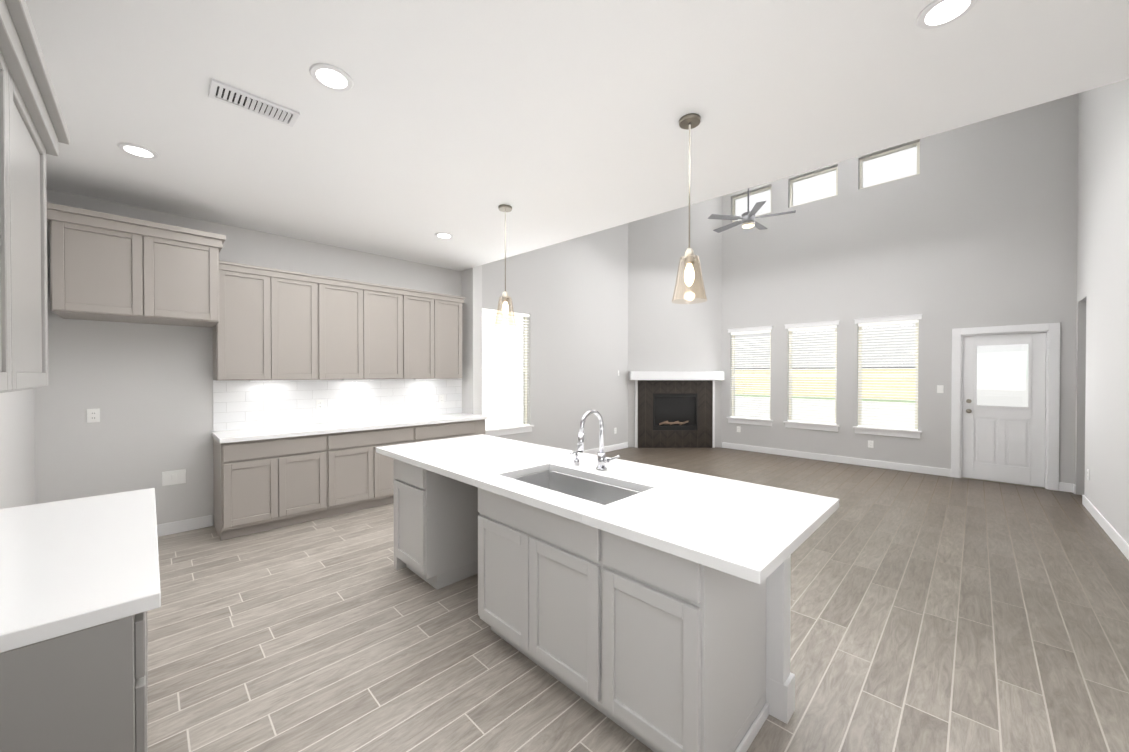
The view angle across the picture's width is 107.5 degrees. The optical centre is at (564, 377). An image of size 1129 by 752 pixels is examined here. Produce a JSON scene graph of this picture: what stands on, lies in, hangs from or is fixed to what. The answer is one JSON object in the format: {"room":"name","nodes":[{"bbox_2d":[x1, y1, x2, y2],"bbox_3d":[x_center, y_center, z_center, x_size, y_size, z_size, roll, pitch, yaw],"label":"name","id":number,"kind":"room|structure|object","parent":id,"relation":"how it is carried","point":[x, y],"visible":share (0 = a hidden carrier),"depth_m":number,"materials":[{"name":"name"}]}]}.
{"room":"kitchen","nodes":[
{"label":"kitchen","id":0,"kind":"room"},
{"bbox_2d":[0,0,1128,543],"bbox_3d":[1.603,-1.565,3.687,7.900,6.029,9.078,0,1,45],"label":"wall","id":1,"kind":"structure","parent":0,"point":[554,124],"depth_m":3.43,"materials":[{"name":"white paint"}]},
{"bbox_2d":[0,24,15,392],"bbox_3d":[-1.623,-0.473,0.949,0.810,1.050,0.328,0,1,45],"label":"upper cabinet","id":2,"kind":"object","parent":1,"relation":"attached to","point":[7,361],"depth_m":1.27,"materials":[{"name":"grey paint"}]},
{"bbox_2d":[12,52,51,390],"bbox_3d":[-2.089,-0.477,1.412,0.745,1.050,0.328,0,1,45],"label":"upper cabinet","id":3,"kind":"object","parent":1,"relation":"attached to","point":[33,130],"depth_m":1.54,"materials":[{"name":"grey paint"}]},
{"bbox_2d":[87,408,99,422],"bbox_3d":[-3.965,0.322,3.485,0.008,0.115,0.072,0,1,45],"label":"outlet","id":4,"kind":"object","parent":1,"relation":"attached to","point":[93,415],"visible":1,"depth_m":3.48,"materials":[{"name":"white plastic"}]},
{"bbox_2d":[47,202,225,327],"bbox_3d":[-3.520,-0.853,3.461,0.659,0.750,1.006,0,1,45],"label":"upper cabinet","id":5,"kind":"object","parent":1,"relation":"attached to","point":[109,267],"visible":0.96,"depth_m":3.22,"materials":[{"name":"grey paint"}]},
{"bbox_2d":[117,143,158,158],"bbox_3d":[-2.821,-1.497,2.742,0.192,0.008,0.192,0,1,45],"label":"recessed light","id":6,"kind":"object","parent":1,"relation":"in","point":[137,150],"visible":0.96,"depth_m":2.73,"materials":[{"name":"white"}]},
{"bbox_2d":[162,469,185,485],"bbox_3d":[-3.619,0.929,3.837,0.010,0.130,0.160,0,1,45],"label":"outlet box","id":7,"kind":"object","parent":1,"relation":"attached to","point":[174,477],"visible":1,"depth_m":3.83,"materials":[{"name":"white plastic"}]},
{"bbox_2d":[157,515,212,536],"bbox_3d":[-3.792,1.395,3.664,0.014,0.110,1.037,0,1,45],"label":"baseboard","id":8,"kind":"structure","parent":1,"relation":"attached to","point":[164,529],"depth_m":3.88,"materials":[{"name":"white wood"}]},
{"bbox_2d":[212,264,279,379],"bbox_3d":[-3.140,-0.498,4.079,0.329,1.050,0.475,0,1,45],"label":"upper cabinet","id":9,"kind":"object","parent":1,"relation":"attached to","point":[273,324],"depth_m":3.97,"materials":[{"name":"grey paint"}]},
{"bbox_2d":[208,79,299,126],"bbox_3d":[-1.692,-1.489,2.268,0.170,0.017,0.380,0,1,45],"label":"air vent","id":10,"kind":"object","parent":1,"relation":"in","point":[237,97],"visible":0.98,"depth_m":2.25,"materials":[{"name":"white metal"}]},
{"bbox_2d":[280,272,327,379],"bbox_3d":[-2.867,-0.500,4.354,0.329,1.050,0.540,0,1,45],"label":"upper cabinet","id":11,"kind":"object","parent":1,"relation":"attached to","point":[303,300],"depth_m":4.29,"materials":[{"name":"grey paint"}]},
{"bbox_2d":[309,63,352,90],"bbox_3d":[-1.160,-1.492,2.065,0.192,0.008,0.192,0,1,45],"label":"recessed light","id":12,"kind":"object","parent":1,"relation":"in","point":[332,77],"visible":1,"depth_m":2.05,"materials":[{"name":"white"}]},
{"bbox_2d":[213,378,461,430],"bbox_3d":[-2.452,0.270,5.004,0.010,0.498,2.748,0,1,45],"label":"backsplash","id":13,"kind":"structure","parent":1,"relation":"attached to","point":[242,404],"depth_m":4.72,"materials":[{"name":"tile"}]},
{"bbox_2d":[439,395,443,403],"bbox_3d":[-1.706,0.304,5.738,0.008,0.115,0.072,0,1,45],"label":"outlet","id":14,"kind":"object","parent":13,"relation":"attached to","point":[441,398],"visible":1,"depth_m":5.74,"materials":[{"name":"white plastic"}]},
{"bbox_2d":[328,280,371,379],"bbox_3d":[-2.563,-0.503,4.659,0.329,1.050,0.583,0,1,45],"label":"upper cabinet","id":15,"kind":"object","parent":1,"relation":"attached to","point":[349,305],"depth_m":4.61,"materials":[{"name":"grey paint"}]},
{"bbox_2d":[372,288,411,379],"bbox_3d":[-2.237,-0.505,4.987,0.329,1.050,0.582,0,1,45],"label":"upper cabinet","id":16,"kind":"object","parent":1,"relation":"attached to","point":[391,309],"depth_m":4.94,"materials":[{"name":"grey paint"}]},
{"bbox_2d":[408,292,439,379],"bbox_3d":[-1.933,-0.508,5.292,0.329,1.050,0.537,0,1,45],"label":"upper cabinet","id":17,"kind":"object","parent":1,"relation":"attached to","point":[425,309],"depth_m":5.25,"materials":[{"name":"grey paint"}]},
{"bbox_2d":[435,232,452,238],"bbox_3d":[-1.284,-1.511,4.415,0.192,0.008,0.192,0,1,45],"label":"recessed light","id":18,"kind":"object","parent":1,"relation":"in","point":[443,235],"visible":0.98,"depth_m":4.40,"materials":[{"name":"white"}]},
{"bbox_2d":[440,296,463,378],"bbox_3d":[-1.662,-0.510,5.565,0.329,1.050,0.472,0,1,45],"label":"upper cabinet","id":19,"kind":"object","parent":1,"relation":"attached to","point":[450,310],"depth_m":5.50,"materials":[{"name":"grey paint"}]},
{"bbox_2d":[494,204,515,325],"bbox_3d":[-0.526,-0.982,3.678,0.200,1.054,0.200,0,1,45],"label":"pendant light","id":20,"kind":"object","parent":1,"relation":"hanging from","point":[505,209],"visible":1,"depth_m":3.67,"materials":[{"name":"clear glass"}]},
{"bbox_2d":[482,308,533,435],"bbox_3d":[-0.884,-0.067,6.229,0.175,1.844,0.978,0,1,45],"label":"window","id":21,"kind":"structure","parent":1,"relation":"in","point":[507,429],"depth_m":6.26,"materials":[{"name":"white plastic"}]},
{"bbox_2d":[583,442,627,454],"bbox_3d":[-0.002,1.368,7.044,0.017,0.110,3.615,0,1,45],"label":"baseboard","id":22,"kind":"structure","parent":1,"relation":"attached to","point":[622,445],"depth_m":7.92,"materials":[{"name":"white"}]},
{"bbox_2d":[672,113,706,303],"bbox_3d":[0.729,-0.972,2.416,0.200,1.054,0.200,0,1,45],"label":"pendant light","id":23,"kind":"object","parent":1,"relation":"hanging from","point":[689,121],"visible":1,"depth_m":2.40,"materials":[{"name":"glass"}]},
{"bbox_2d":[726,325,772,425],"bbox_3d":[3.586,-0.029,7.981,0.858,1.860,0.180,0,1,45],"label":"window","id":24,"kind":"structure","parent":1,"relation":"in","point":[733,418],"depth_m":7.99,"materials":[{"name":"white plastic"}]},
{"bbox_2d":[732,186,770,221],"bbox_3d":[3.632,-3.315,8.001,0.758,0.518,0.050,0,1,45],"label":"clerestory window","id":25,"kind":"structure","parent":1,"relation":"in","point":[745,195],"depth_m":8.04,"materials":[{"name":"clear glass"}]},
{"bbox_2d":[707,188,795,232],"bbox_3d":[2.777,-2.739,6.218,1.219,0.962,1.160,0,1,45],"label":"ceiling fan","id":26,"kind":"object","parent":1,"relation":"hanging from","point":[748,217],"visible":0.88,"depth_m":6.13,"materials":[{"name":"silver metal"}]},
{"bbox_2d":[783,320,839,431],"bbox_3d":[4.327,-0.023,7.244,0.858,1.860,0.180,0,1,45],"label":"window","id":27,"kind":"structure","parent":1,"relation":"in","point":[811,425],"depth_m":7.24,"materials":[{"name":"white plastic"}]},
{"bbox_2d":[790,166,837,206],"bbox_3d":[4.373,-3.309,7.264,0.758,0.518,0.050,0,1,45],"label":"clerestory window","id":28,"kind":"structure","parent":1,"relation":"in","point":[813,175],"depth_m":7.26,"materials":[{"name":"clear glass"}]},
{"bbox_2d":[722,442,950,476],"bbox_3d":[4.364,1.367,7.144,3.370,0.110,0.014,0,1,45],"label":"baseboard","id":29,"kind":"structure","parent":1,"relation":"attached to","point":[832,458],"depth_m":6.85,"materials":[{"name":"white wood"}]},
{"bbox_2d":[868,440,872,447],"bbox_3d":[4.894,1.067,6.618,0.072,0.115,0.008,0,1,45],"label":"outlet","id":30,"kind":"object","parent":1,"relation":"attached to","point":[870,443],"visible":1,"depth_m":6.62,"materials":[{"name":"white plastic"}]},
{"bbox_2d":[853,314,922,438],"bbox_3d":[5.068,-0.018,6.507,0.858,1.860,0.180,0,1,45],"label":"window","id":31,"kind":"structure","parent":1,"relation":"in","point":[860,428],"depth_m":6.49,"materials":[{"name":"white plastic"}]},
{"bbox_2d":[859,142,919,188],"bbox_3d":[5.113,-3.303,6.527,0.758,0.518,0.050,0,1,45],"label":"clerestory window","id":32,"kind":"structure","parent":1,"relation":"in","point":[886,153],"depth_m":6.51,"materials":[{"name":"clear glass"}]},
{"bbox_2d":[937,385,943,392],"bbox_3d":[5.475,0.171,6.032,0.072,0.115,0.010,0,1,45],"label":"light switch","id":33,"kind":"object","parent":1,"relation":"attached to","point":[940,388],"visible":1,"depth_m":6.03,"materials":[{"name":"white plastic"}]},
{"bbox_2d":[916,0,977,28],"bbox_3d":[1.551,-1.489,1.678,0.192,0.008,0.192,0,1,45],"label":"recessed light","id":34,"kind":"object","parent":1,"relation":"in","point":[936,14],"visible":1,"depth_m":1.68,"materials":[{"name":"white"}]},
{"bbox_2d":[960,331,1048,488],"bbox_3d":[5.947,0.415,5.629,0.818,2.039,0.160,0,1,45],"label":"patio door","id":35,"kind":"structure","parent":1,"relation":"in","point":[1005,444],"depth_m":5.60,"materials":[{"name":"white wood"}]},
{"bbox_2d":[951,323,1059,490],"bbox_3d":[5.911,0.370,5.593,1.000,2.130,0.018,0,1,45],"label":"door frame","id":36,"kind":"structure","parent":1,"relation":"attached to","point":[1053,329],"depth_m":5.32,"materials":[{"name":"white wood"}]},
{"bbox_2d":[1082,495,1128,559],"bbox_3d":[3.274,1.408,2.068,0.014,0.110,7.450,0,1,45],"label":"baseboard","id":37,"kind":"structure","parent":1,"relation":"attached to","point":[1113,534],"depth_m":3.81,"materials":[{"name":"white wood"}]},
{"bbox_2d":[147,447,1128,751],"bbox_3d":[1.603,1.500,3.711,8.200,0.100,9.378,0,1,45],"label":"floor","id":38,"kind":"structure","parent":0,"point":[933,613],"depth_m":2.32,"materials":[{"name":"beige tile"}]},
{"bbox_2d":[0,604,151,751],"bbox_3d":[-1.625,1.030,1.171,0.979,0.880,0.624,0,1,45],"label":"base cabinet","id":39,"kind":"object","parent":38,"relation":"on","point":[82,688],"depth_m":0.97,"materials":[{"name":"grey paint"}]},
{"bbox_2d":[0,488,160,647],"bbox_3d":[-1.757,0.569,1.319,1.384,0.040,0.652,0,1,45],"label":"countertop","id":40,"kind":"structure","parent":39,"relation":"on","point":[65,563],"depth_m":1.23,"materials":[{"name":"white stone"}]},
{"bbox_2d":[212,413,487,540],"bbox_3d":[-2.227,0.981,4.777,0.655,0.920,2.760,0,1,45],"label":"base cabinet","id":41,"kind":"object","parent":38,"relation":"on","point":[267,478],"visible":0.79,"depth_m":4.10,"materials":[{"name":"grey paint"}]},
{"bbox_2d":[393,458,794,751],"bbox_3d":[-0.151,1.020,2.479,2.585,0.880,0.705,0,1,45],"label":"kitchen island","id":42,"kind":"object","parent":38,"relation":"on","point":[648,605],"depth_m":1.73,"materials":[{"name":"white paint"}]},
{"bbox_2d":[376,434,838,585],"bbox_3d":[-0.105,0.560,2.511,2.820,0.040,0.960,0,1,45],"label":"island countertop","id":43,"kind":"structure","parent":42,"relation":"on","point":[746,531],"depth_m":1.80,"materials":[{"name":"white stone"}]},
{"bbox_2d":[569,451,578,464],"bbox_3d":[0.059,0.495,2.534,0.032,0.089,0.077,0,1,45],"label":"soap dispenser","id":44,"kind":"object","parent":43,"relation":"on","point":[576,460],"visible":0.98,"depth_m":2.54,"materials":[{"name":"silver metal"}]},
{"bbox_2d":[508,466,639,501],"bbox_3d":[0.037,0.689,2.180,0.778,0.238,0.398,0,1,45],"label":"sink","id":45,"kind":"object","parent":43,"relation":"in","point":[580,485],"depth_m":2.40,"materials":[{"name":"silver metal"}]},
{"bbox_2d":[577,410,619,470],"bbox_3d":[0.192,0.362,2.325,0.164,0.357,0.234,0,1,45],"label":"faucet","id":46,"kind":"object","parent":43,"relation":"on","point":[602,460],"visible":1,"depth_m":2.39,"materials":[{"name":"silver metal"}]},
{"bbox_2d":[629,371,723,447],"bbox_3d":[2.221,0.649,8.241,1.840,1.530,0.200,0,0,0],"label":"fireplace","id":47,"kind":"object","parent":38,"relation":"on","point":[674,409],"visible":1,"depth_m":8.30,"materials":[{"name":"tile"}]},
{"label":"outside","id":48,"kind":"structure","parent":0,"visible":0},
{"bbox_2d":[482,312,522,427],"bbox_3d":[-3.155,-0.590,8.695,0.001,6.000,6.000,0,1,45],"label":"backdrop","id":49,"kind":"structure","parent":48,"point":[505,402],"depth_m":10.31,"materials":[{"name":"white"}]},
{"bbox_2d":[735,146,1028,428],"bbox_3d":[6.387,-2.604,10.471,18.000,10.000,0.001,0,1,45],"label":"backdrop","id":50,"kind":"structure","parent":48,"point":[1002,391],"depth_m":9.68,"materials":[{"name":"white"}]}
]}

